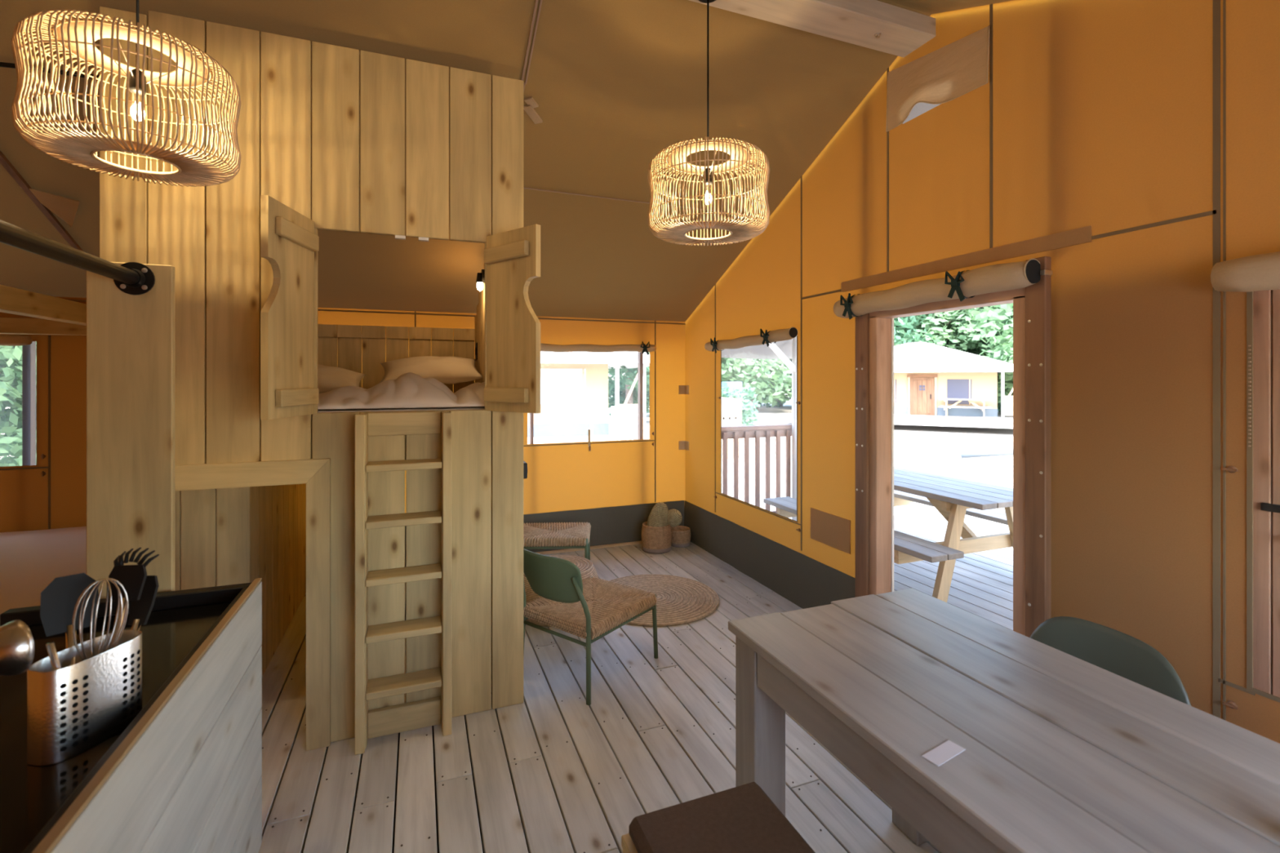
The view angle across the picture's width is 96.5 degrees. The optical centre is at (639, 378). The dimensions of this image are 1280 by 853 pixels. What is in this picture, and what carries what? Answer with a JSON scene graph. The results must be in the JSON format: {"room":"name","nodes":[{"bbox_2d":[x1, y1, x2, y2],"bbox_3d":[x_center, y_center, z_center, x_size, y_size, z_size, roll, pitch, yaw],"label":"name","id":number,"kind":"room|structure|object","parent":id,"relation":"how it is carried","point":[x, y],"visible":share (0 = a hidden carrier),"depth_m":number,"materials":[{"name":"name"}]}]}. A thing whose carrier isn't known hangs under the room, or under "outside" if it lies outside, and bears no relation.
{"room":"tent interior","nodes":[
{"label":"tent interior","id":0,"kind":"room"},
{"bbox_2d":[0,296,685,532],"bbox_3d":[-2.438,0.511,4.643,6.220,2.178,0.019,0,0,-21],"label":"wall","id":1,"kind":"structure","parent":0,"point":[51,493],"depth_m":5.25,"materials":[{"name":"orange fabric"}]},
{"bbox_2d":[0,341,36,466],"bbox_3d":[-4.715,0.546,3.822,1.120,2.208,0.078,0,0,-21],"label":"window","id":2,"kind":"structure","parent":1,"relation":"in","point":[18,364],"depth_m":3.94,"materials":[{"name":"glass"}]},
{"bbox_2d":[0,334,31,346],"bbox_3d":[-4.648,-0.255,3.626,1.162,0.139,0.115,0,0,-21],"label":"rolled blind","id":3,"kind":"object","parent":2,"relation":"attached to","point":[5,340],"visible":1,"depth_m":3.80,"materials":[{"name":"beige fabric"}]},
{"bbox_2d":[0,317,86,335],"bbox_3d":[-4.137,-0.358,3.923,2.430,0.107,0.070,0,0,-21],"label":"beam","id":4,"kind":"structure","parent":1,"relation":"attached to","point":[19,326],"depth_m":3.90,"materials":[{"name":"brown wood"}]},
{"bbox_2d":[0,284,86,325],"bbox_3d":[-3.418,-0.435,2.969,0.100,0.130,2.210,0,0,-21],"label":"beam","id":5,"kind":"structure","parent":4,"relation":"attached to","point":[13,300],"depth_m":3.36,"materials":[{"name":"brown wood"}]},
{"bbox_2d":[404,500,684,566],"bbox_3d":[-1.138,1.411,5.136,3.400,0.377,0.024,0,0,-21],"label":"baseboard","id":6,"kind":"structure","parent":1,"relation":"attached to","point":[615,524],"depth_m":5.46,"materials":[{"name":"fabric"}]},
{"bbox_2d":[529,351,643,444],"bbox_3d":[-0.483,0.546,5.467,1.240,2.208,0.078,0,0,-21],"label":"window","id":7,"kind":"structure","parent":1,"relation":"in","point":[640,355],"depth_m":5.64,"materials":[{"name":"plastic"}]},
{"bbox_2d":[540,341,656,355],"bbox_3d":[-0.493,-0.285,5.343,1.394,0.157,0.117,0,0,-21],"label":"rolled blind","id":8,"kind":"object","parent":1,"relation":"attached to","point":[642,348],"visible":0.69,"depth_m":5.37,"materials":[{"name":"beige fabric"}]},
{"bbox_2d":[0,0,1013,321],"bbox_3d":[-1.308,-1.102,1.750,6.230,1.636,6.950,0,0,-21],"label":"ceiling","id":9,"kind":"structure","parent":0,"point":[609,85],"depth_m":3.29,"materials":[{"name":"fabric"}]},
{"bbox_2d":[0,62,99,79],"bbox_3d":[-2.813,-1.255,2.241,1.223,0.110,0.025,0,0,-25],"label":"power cable","id":10,"kind":"object","parent":9,"relation":"hanging from","point":[5,64],"visible":0.44,"depth_m":2.38,"materials":[{"name":"black metal"}]},
{"bbox_2d":[689,0,935,57],"bbox_3d":[-1.378,-1.776,1.889,6.100,0.109,0.210,0,0,-21],"label":"beam","id":11,"kind":"structure","parent":9,"relation":"attached to","point":[875,24],"depth_m":2.79,"materials":[{"name":"brown wood"}]},
{"bbox_2d":[11,0,240,186],"bbox_3d":[-1.589,-1.207,1.807,0.555,1.054,0.555,0,0,-21],"label":"rattan pendant","id":12,"kind":"object","parent":11,"relation":"hanging from","point":[77,36],"visible":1,"depth_m":1.71,"materials":[{"name":"wicker"}]},
{"bbox_2d":[128,68,146,95],"bbox_3d":[-1.589,-0.943,1.807,0.042,0.075,0.041,0,0,-21],"label":"socket","id":13,"kind":"object","parent":12,"relation":"attached to","point":[132,73],"depth_m":1.79,"materials":[{"name":"black metal"}]},
{"bbox_2d":[647,0,769,245],"bbox_3d":[0.303,-1.187,2.542,0.555,1.094,0.555,0,0,-21],"label":"rattan pendant","id":14,"kind":"object","parent":11,"relation":"hanging from","point":[740,154],"visible":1,"depth_m":2.43,"materials":[{"name":"wicker"}]},
{"bbox_2d":[703,167,712,186],"bbox_3d":[0.302,-0.902,2.542,0.042,0.075,0.041,0,0,-21],"label":"socket","id":15,"kind":"object","parent":14,"relation":"attached to","point":[710,170],"depth_m":2.53,"materials":[{"name":"black metal"}]},
{"bbox_2d":[258,541,939,852],"bbox_3d":[-1.365,1.659,1.883,6.220,0.122,5.940,0,0,-21],"label":"floor","id":16,"kind":"structure","parent":0,"point":[552,771],"depth_m":2.40,"materials":[{"name":"grey wood"}]},
{"bbox_2d":[0,526,86,614],"bbox_3d":[-3.764,1.313,2.990,1.990,0.574,2.040,0,0,-21],"label":"double bed","id":17,"kind":"object","parent":16,"relation":"on","point":[30,560],"visible":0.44,"depth_m":3.25,"materials":[{"name":"white fabric"}]},
{"bbox_2d":[86,262,174,599],"bbox_3d":[-1.622,0.616,1.825,0.218,1.968,0.027,0,0,-21],"label":"board","id":18,"kind":"object","parent":16,"relation":"on","point":[131,338],"visible":0.52,"depth_m":1.81,"materials":[{"name":"brown wood"}]},
{"bbox_2d":[0,219,155,295],"bbox_3d":[-1.157,-0.318,0.663,0.104,0.104,2.474,0,0,-21],"label":"pipe rail","id":19,"kind":"object","parent":18,"relation":"attached to","point":[135,278],"visible":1,"depth_m":1.50,"materials":[{"name":"black metal"}]},
{"bbox_2d":[50,582,262,852],"bbox_3d":[-1.121,1.140,0.691,0.612,0.920,2.400,0,0,-21],"label":"panel","id":20,"kind":"object","parent":16,"relation":"on","point":[192,781],"visible":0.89,"depth_m":1.38,"materials":[{"name":"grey wood"}]},
{"bbox_2d":[0,577,262,852],"bbox_3d":[-1.130,0.704,0.688,0.632,0.070,2.402,0,0,-21],"label":"countertop","id":21,"kind":"structure","parent":20,"relation":"on","point":[39,804],"depth_m":1.21,"materials":[{"name":"black"}]},
{"bbox_2d":[26,630,142,765],"bbox_3d":[-1.110,0.631,1.151,0.092,0.174,0.180,0,0,10],"label":"utensil holder","id":22,"kind":"object","parent":21,"relation":"on","point":[71,709],"visible":0.93,"depth_m":1.11,"materials":[{"name":"silver metal"}]},
{"bbox_2d":[0,619,61,675],"bbox_3d":[-1.138,0.576,1.055,0.090,0.270,0.118,0,0,-9],"label":"ladle","id":23,"kind":"object","parent":22,"relation":"in","point":[16,641],"visible":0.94,"depth_m":1.02,"materials":[{"name":"silver metal"}]},
{"bbox_2d":[0,619,34,675],"bbox_3d":[-1.141,0.488,1.021,0.096,0.096,0.047,0,-1,20],"label":"bowl","id":24,"kind":"object","parent":23,"relation":"on","point":[16,641],"depth_m":1.02,"materials":[{"name":"silver metal"}]},
{"bbox_2d":[40,573,99,666],"bbox_3d":[-1.177,0.561,1.169,0.084,0.302,0.099,0,0,-18],"label":"turner","id":25,"kind":"object","parent":22,"relation":"in","point":[59,600],"visible":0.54,"depth_m":1.18,"materials":[{"name":"black plastic"}]},
{"bbox_2d":[72,577,128,661],"bbox_3d":[-1.099,0.560,1.165,0.082,0.302,0.083,0,0,11],"label":"whisk","id":26,"kind":"object","parent":22,"relation":"in","point":[85,592],"visible":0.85,"depth_m":1.16,"materials":[{"name":"silver metal"}]},
{"bbox_2d":[107,547,159,649],"bbox_3d":[-1.127,0.545,1.231,0.083,0.333,0.118,0,0,4],"label":"server","id":27,"kind":"object","parent":22,"relation":"in","point":[132,577],"visible":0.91,"depth_m":1.25,"materials":[{"name":"black plastic"}]},
{"bbox_2d":[127,575,159,631],"bbox_3d":[-1.107,0.579,1.242,0.042,0.267,0.122,0,0,-4],"label":"spatula","id":28,"kind":"object","parent":22,"relation":"in","point":[140,610],"visible":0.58,"depth_m":1.27,"materials":[{"name":"black plastic"}]},
{"bbox_2d":[99,6,540,751],"bbox_3d":[-1.706,0.064,3.440,1.708,3.072,2.671,0,0,-21],"label":"bed","id":29,"kind":"object","parent":16,"relation":"on","point":[264,479],"visible":0.83,"depth_m":2.56,"materials":[{"name":"brown wood"}]},
{"bbox_2d":[317,406,484,412],"bbox_3d":[-1.756,0.204,3.597,1.572,0.118,2.192,0,0,-21],"label":"mattress","id":30,"kind":"object","parent":29,"relation":"on","point":[481,407],"visible":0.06,"depth_m":2.71,"materials":[{"name":"beige fabric"}]},
{"bbox_2d":[317,364,365,393],"bbox_3d":[-2.381,0.001,4.138,0.710,0.245,0.440,0,0,-24],"label":"pillow","id":31,"kind":"object","parent":30,"relation":"on","point":[329,378],"visible":0.34,"depth_m":4.09,"materials":[{"name":"beige fabric"}]},
{"bbox_2d":[317,372,484,409],"bbox_3d":[-1.571,0.054,3.341,1.399,0.174,1.582,0,0,-21],"label":"duvet","id":32,"kind":"object","parent":30,"relation":"on","point":[408,390],"visible":0.59,"depth_m":2.76,"materials":[{"name":"beige fabric"}]},
{"bbox_2d":[378,355,482,383],"bbox_3d":[-1.609,-0.062,4.417,0.747,0.235,0.475,0,0,-23],"label":"pillow","id":33,"kind":"object","parent":30,"relation":"on","point":[446,370],"visible":0.82,"depth_m":4.31,"materials":[{"name":"beige fabric"}]},
{"bbox_2d":[475,342,477,359],"bbox_3d":[-1.369,-0.230,4.773,0.013,0.140,0.090,0,0,-21],"label":"wall switch","id":34,"kind":"object","parent":29,"relation":"attached to","point":[476,344],"visible":0.96,"depth_m":4.74,"materials":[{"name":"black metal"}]},
{"bbox_2d":[475,269,484,291],"bbox_3d":[-1.180,-0.728,4.219,0.061,0.165,0.100,0,0,-21],"label":"reading lamp","id":35,"kind":"object","parent":29,"relation":"attached to","point":[480,280],"visible":0.98,"depth_m":4.20,"materials":[{"name":"black metal"}]},
{"bbox_2d":[523,461,527,478],"bbox_3d":[-0.604,0.470,2.952,0.038,0.080,0.080,0,0,-21],"label":"wall socket","id":36,"kind":"object","parent":29,"relation":"attached to","point":[525,464],"visible":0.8,"depth_m":2.92,"materials":[{"name":"grey plastic"}]},
{"bbox_2d":[355,411,451,755],"bbox_3d":[-1.052,0.876,2.558,0.392,1.448,0.132,0,0,-21],"label":"ladder","id":37,"kind":"object","parent":16,"relation":"on","point":[381,722],"visible":1,"depth_m":2.54,"materials":[{"name":"brown wood"}]},
{"bbox_2d":[404,540,641,567],"bbox_3d":[-1.003,1.589,5.161,3.070,0.022,0.032,0,0,-21],"label":"batten","id":38,"kind":"object","parent":16,"relation":"on","point":[633,542],"depth_m":5.37,"materials":[{"name":"brown wood"}]},
{"bbox_2d":[523,522,591,559],"bbox_3d":[-0.758,1.242,4.655,0.704,0.718,0.527,0,0,-3],"label":"lounge chair","id":39,"kind":"object","parent":16,"relation":"on","point":[536,534],"visible":0.65,"depth_m":4.53,"materials":[{"name":"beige wicker"}]},
{"bbox_2d":[523,554,598,626],"bbox_3d":[-0.559,1.436,3.924,0.570,0.328,0.570,0,0,-21],"label":"woven pouf","id":40,"kind":"object","parent":16,"relation":"on","point":[586,567],"visible":0.17,"depth_m":3.84,"materials":[{"name":"beige wicker"}]},
{"bbox_2d":[523,548,657,705],"bbox_3d":[-0.304,1.242,3.158,0.527,0.718,0.704,0,0,37],"label":"lounge chair","id":41,"kind":"object","parent":16,"relation":"on","point":[590,608],"visible":0.98,"depth_m":2.98,"materials":[{"name":"beige wicker"}]},
{"bbox_2d":[641,521,671,553],"bbox_3d":[0.155,1.478,5.355,0.288,0.243,0.288,0,0,-21],"label":"seagrass basket","id":42,"kind":"object","parent":16,"relation":"on","point":[655,540],"visible":0.94,"depth_m":5.24,"materials":[{"name":"brown wicker"}]},
{"bbox_2d":[646,502,668,526],"bbox_3d":[0.167,1.331,5.376,0.218,0.338,0.208,0,0,-21],"label":"cactus","id":43,"kind":"object","parent":42,"relation":"in","point":[658,516],"visible":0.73,"depth_m":5.30,"materials":[{"name":"green plant"}]},
{"bbox_2d":[608,574,719,626],"bbox_3d":[0.100,1.590,4.159,0.948,0.018,0.949,0,0,36],"label":"round rug","id":44,"kind":"object","parent":16,"relation":"on","point":[680,600],"visible":0.63,"depth_m":4.13,"materials":[{"name":"wicker"}]},
{"bbox_2d":[671,525,691,547],"bbox_3d":[0.382,1.520,5.518,0.224,0.158,0.224,0,0,-21],"label":"seagrass basket","id":45,"kind":"object","parent":16,"relation":"on","point":[681,535],"visible":0.8,"depth_m":5.43,"materials":[{"name":"brown wicker"}]},
{"bbox_2d":[621,782,815,852],"bbox_3d":[0.321,1.350,1.052,0.400,0.500,1.008,0,0,-21],"label":"cushioned bench","id":46,"kind":"object","parent":16,"relation":"on","point":[742,819],"visible":1,"depth_m":1.40,"materials":[{"name":"brown fabric"}]},
{"bbox_2d":[728,588,1279,852],"bbox_3d":[0.996,1.190,1.097,0.790,0.821,1.924,0,0,-21],"label":"dining table","id":47,"kind":"object","parent":16,"relation":"on","point":[1064,753],"visible":1,"depth_m":1.28,"materials":[{"name":"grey wood"}]},
{"bbox_2d":[921,740,965,766],"bbox_3d":[0.633,0.779,1.190,0.098,0.001,0.036,0,0,-32],"label":"paper card","id":48,"kind":"object","parent":47,"relation":"on","point":[946,751],"visible":1,"depth_m":1.19,"materials":[{"name":"grey paper"}]},
{"bbox_2d":[939,616,1191,852],"bbox_3d":[1.296,1.203,1.759,0.480,0.799,0.489,0,0,-21],"label":"shell chair","id":49,"kind":"object","parent":16,"relation":"on","point":[1117,652],"visible":0.12,"depth_m":1.82,"materials":[{"name":"green plastic"}]},
{"bbox_2d":[666,508,682,527],"bbox_3d":[0.315,1.308,5.374,0.165,0.165,0.164,0,0,-3],"label":"cactus","id":50,"kind":"object","parent":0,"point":[674,517],"visible":0.79,"depth_m":5.31,"materials":[{"name":"green plant"}]},
{"bbox_2d":[684,0,1279,743],"bbox_3d":[1.525,-0.160,3.007,0.019,3.520,5.940,0,0,-21],"label":"wall","id":51,"kind":"structure","parent":0,"point":[1133,146],"depth_m":2.29,"materials":[{"name":"orange fabric"}]},
{"bbox_2d":[704,326,798,353],"bbox_3d":[0.833,-0.297,4.608,0.133,0.157,1.280,0,0,-21],"label":"rolled blind","id":52,"kind":"object","parent":51,"relation":"attached to","point":[780,335],"visible":1,"depth_m":4.43,"materials":[{"name":"beige fabric"}]},
{"bbox_2d":[684,500,855,608],"bbox_3d":[0.887,1.413,4.622,0.017,0.375,2.443,0,0,-21],"label":"baseboard","id":53,"kind":"structure","parent":51,"relation":"attached to","point":[802,580],"depth_m":4.36,"materials":[{"name":"fabric"}]},
{"bbox_2d":[833,257,1040,319],"bbox_3d":[1.441,-0.433,2.982,0.173,0.170,1.209,0,0,-21],"label":"flap","id":54,"kind":"object","parent":51,"relation":"attached to","point":[1021,274],"visible":1,"depth_m":2.76,"materials":[{"name":"beige fabric"}]},
{"bbox_2d":[885,25,990,132],"bbox_3d":[1.512,-1.573,2.975,0.055,0.364,0.627,0,0,-21],"label":"flap","id":55,"kind":"object","parent":51,"relation":"attached to","point":[957,68],"visible":1,"depth_m":2.93,"materials":[{"name":"beige fabric"}]},
{"bbox_2d":[855,256,1279,697],"bbox_3d":[1.774,0.555,2.495,0.195,2.150,2.165,0,0,-21],"label":"door frame","id":56,"kind":"structure","parent":51,"relation":"in","point":[1032,304],"depth_m":2.48,"materials":[{"name":"brown wood"}]},
{"bbox_2d":[1210,251,1279,292],"bbox_3d":[2.195,-0.329,1.069,0.157,0.140,1.722,0,0,-21],"label":"rolled blind","id":57,"kind":"object","parent":51,"relation":"attached to","point":[1256,273],"visible":1,"depth_m":1.78,"materials":[{"name":"beige fabric"}]},
{"label":"outside","id":58,"kind":"structure","parent":0,"visible":0},
{"bbox_2d":[559,395,1013,550],"bbox_3d":[4.924,1.880,28.736,150.000,0.075,150.000,0,0,-21],"label":"ground","id":59,"kind":"structure","parent":58,"point":[935,450],"depth_m":13.28,"materials":[{"name":"white"}]},
{"bbox_2d":[527,351,649,444],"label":"window","id":60,"kind":"structure","parent":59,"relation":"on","point":[574,385],"depth_m":15.90,"materials":[{"name":"beige fabric"}]},
{"bbox_2d":[610,406,633,440],"bbox_3d":[-0.465,1.160,14.793,0.440,0.880,0.440,0,0,-33],"label":"garden chair","id":61,"kind":"object","parent":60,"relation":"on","point":[619,411],"visible":0.83,"depth_m":14.91,"materials":[{"name":"white paint"}]},
{"bbox_2d":[626,406,637,439],"bbox_3d":[-0.132,1.160,14.799,0.440,0.880,0.440,0,0,-4],"label":"garden chair","id":62,"kind":"object","parent":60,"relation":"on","point":[628,407],"visible":0.48,"depth_m":14.99,"materials":[{"name":"white paint"}]},
{"bbox_2d":[589,417,649,441],"bbox_3d":[0.065,1.420,14.019,2.600,0.920,0.081,0,0,-4],"label":"rail","id":63,"kind":"object","parent":59,"relation":"on","point":[593,437],"visible":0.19,"depth_m":13.94,"materials":[{"name":"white wood"}]},
{"bbox_2d":[608,351,649,417],"bbox_3d":[-0.336,-2.397,24.007,4.952,8.696,5.120,0,0,13],"label":"leafy tree","id":64,"kind":"object","parent":59,"relation":"on","point":[629,375],"visible":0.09,"depth_m":23.88,"materials":[{"name":"green plant"}]},
{"bbox_2d":[609,369,649,414],"bbox_3d":[0.850,-2.125,28.091,5.857,8.061,5.378,0,0,44],"label":"leafy tree","id":65,"kind":"object","parent":59,"relation":"on","point":[621,370],"visible":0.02,"depth_m":28.52,"materials":[{"name":"green plant"}]},
{"bbox_2d":[721,382,742,395],"bbox_3d":[3.189,0.990,19.817,0.600,1.780,0.400,0,0,-21],"label":"cover","id":66,"kind":"object","parent":59,"relation":"on","point":[735,384],"visible":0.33,"depth_m":19.64,"materials":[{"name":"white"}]},
{"bbox_2d":[721,397,742,458],"bbox_3d":[1.884,1.175,13.935,0.710,1.410,1.240,0,0,-20],"label":"tent","id":67,"kind":"object","parent":59,"relation":"on","point":[731,408],"visible":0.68,"depth_m":13.39,"materials":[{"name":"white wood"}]},
{"bbox_2d":[721,385,760,426],"bbox_3d":[2.704,1.028,19.064,2.594,1.664,1.009,0,0,13],"label":"clipped hedge","id":68,"kind":"object","parent":59,"relation":"on","point":[751,413],"visible":0.23,"depth_m":18.76,"materials":[{"name":"green plant"}]},
{"bbox_2d":[721,357,791,411],"bbox_3d":[6.185,-2.524,32.905,6.735,8.865,6.963,0,0,-33],"label":"leafy tree","id":69,"kind":"object","parent":59,"relation":"on","point":[767,377],"visible":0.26,"depth_m":30.57,"materials":[{"name":"green plant"}]},
{"bbox_2d":[758,359,791,407],"bbox_3d":[9.461,-4.472,39.514,7.593,12.896,7.344,0,0,-36],"label":"leafy tree","id":70,"kind":"object","parent":59,"relation":"on","point":[780,403],"visible":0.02,"depth_m":37.74,"materials":[{"name":"green plant"}]},
{"bbox_2d":[777,342,1013,428],"bbox_3d":[11.993,-0.045,25.770,10.325,3.410,11.600,0,0,28],"label":"tent","id":71,"kind":"object","parent":59,"relation":"on","point":[925,373],"visible":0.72,"depth_m":24.60,"materials":[{"name":"beige fabric"}]},
{"bbox_2d":[938,398,991,417],"bbox_3d":[13.650,1.230,24.000,1.900,0.769,1.684,0,0,31],"label":"picnic table","id":72,"kind":"object","parent":71,"relation":"on","point":[945,406],"visible":0.98,"depth_m":23.89,"materials":[{"name":"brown wood"}]},
{"bbox_2d":[893,313,943,346],"bbox_3d":[13.258,-3.853,30.822,6.855,11.643,6.631,0,0,-28],"label":"leafy tree","id":73,"kind":"object","parent":59,"relation":"on","point":[902,322],"visible":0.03,"depth_m":28.39,"materials":[{"name":"green plant"}]},
{"bbox_2d":[893,306,994,351],"bbox_3d":[15.166,-4.033,32.043,7.926,11.881,8.633,0,0,4],"label":"leafy tree","id":74,"kind":"object","parent":59,"relation":"on","point":[937,329],"visible":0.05,"depth_m":29.07,"materials":[{"name":"green plant"}]},
{"bbox_2d":[893,515,1013,630],"bbox_3d":[2.894,1.796,3.389,2.611,0.368,6.620,0,0,-21],"label":"deck","id":75,"kind":"object","parent":59,"relation":"on","point":[981,585],"visible":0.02,"depth_m":4.62,"materials":[{"name":"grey wood"}]},
{"bbox_2d":[768,336,796,520],"bbox_3d":[1.725,0.564,6.357,0.775,2.091,0.082,0,0,-21],"label":"porch post","id":76,"kind":"object","parent":75,"relation":"on","point":[792,366],"visible":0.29,"depth_m":6.33,"materials":[{"name":"white wood"}]},
{"bbox_2d":[721,424,791,513],"bbox_3d":[1.696,1.032,6.437,2.575,1.035,0.110,0,0,-21],"label":"porch railing","id":77,"kind":"object","parent":76,"relation":"attached to","point":[747,432],"visible":0.17,"depth_m":6.22,"materials":[{"name":"brown wood"}]},
{"bbox_2d":[763,466,1013,602],"bbox_3d":[2.333,1.242,4.941,1.684,0.769,1.950,0,0,-21],"label":"picnic table","id":78,"kind":"object","parent":75,"relation":"on","point":[954,498],"visible":0.42,"depth_m":4.30,"materials":[{"name":"brown wood"}]},
{"bbox_3d":[4.310,0.519,1.031,0.775,2.182,0.082,0,0,-21],"label":"porch post","id":79,"kind":"object","parent":75,"relation":"on","visible":0},
{"bbox_2d":[721,102,941,359],"bbox_3d":[2.561,-1.058,3.501,2.230,1.662,6.570,0,0,-21],"label":"porch canopy","id":80,"kind":"object","parent":79,"relation":"attached to","point":[762,351],"visible":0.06,"depth_m":6.38,"materials":[{"name":"fabric"}]},
{"bbox_2d":[932,323,986,355],"bbox_3d":[18.373,-4.552,34.757,6.641,12.913,6.239,0,0,26],"label":"leafy tree","id":81,"kind":"object","parent":59,"relation":"on","point":[947,341],"visible":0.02,"depth_m":32.26,"materials":[{"name":"green plant"}]},
{"bbox_2d":[948,329,998,355],"bbox_3d":[19.385,-2.185,34.121,6.219,8.186,6.429,0,0,-17],"label":"leafy tree","id":82,"kind":"object","parent":59,"relation":"on","point":[967,350],"visible":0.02,"depth_m":32.03,"materials":[{"name":"green plant"}]},
{"bbox_2d":[946,306,1013,412],"bbox_3d":[20.383,-3.724,32.276,6.702,11.382,6.482,0,0,-20],"label":"leafy tree","id":83,"kind":"object","parent":59,"relation":"on","point":[975,353],"visible":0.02,"depth_m":31.35,"materials":[{"name":"green plant"}]},
{"bbox_2d":[948,302,1013,402],"bbox_3d":[19.252,-3.976,27.609,7.850,11.768,8.550,0,0,12],"label":"leafy tree","id":84,"kind":"object","parent":59,"relation":"on","point":[1002,343],"visible":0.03,"depth_m":26.63,"materials":[{"name":"green plant"}]},
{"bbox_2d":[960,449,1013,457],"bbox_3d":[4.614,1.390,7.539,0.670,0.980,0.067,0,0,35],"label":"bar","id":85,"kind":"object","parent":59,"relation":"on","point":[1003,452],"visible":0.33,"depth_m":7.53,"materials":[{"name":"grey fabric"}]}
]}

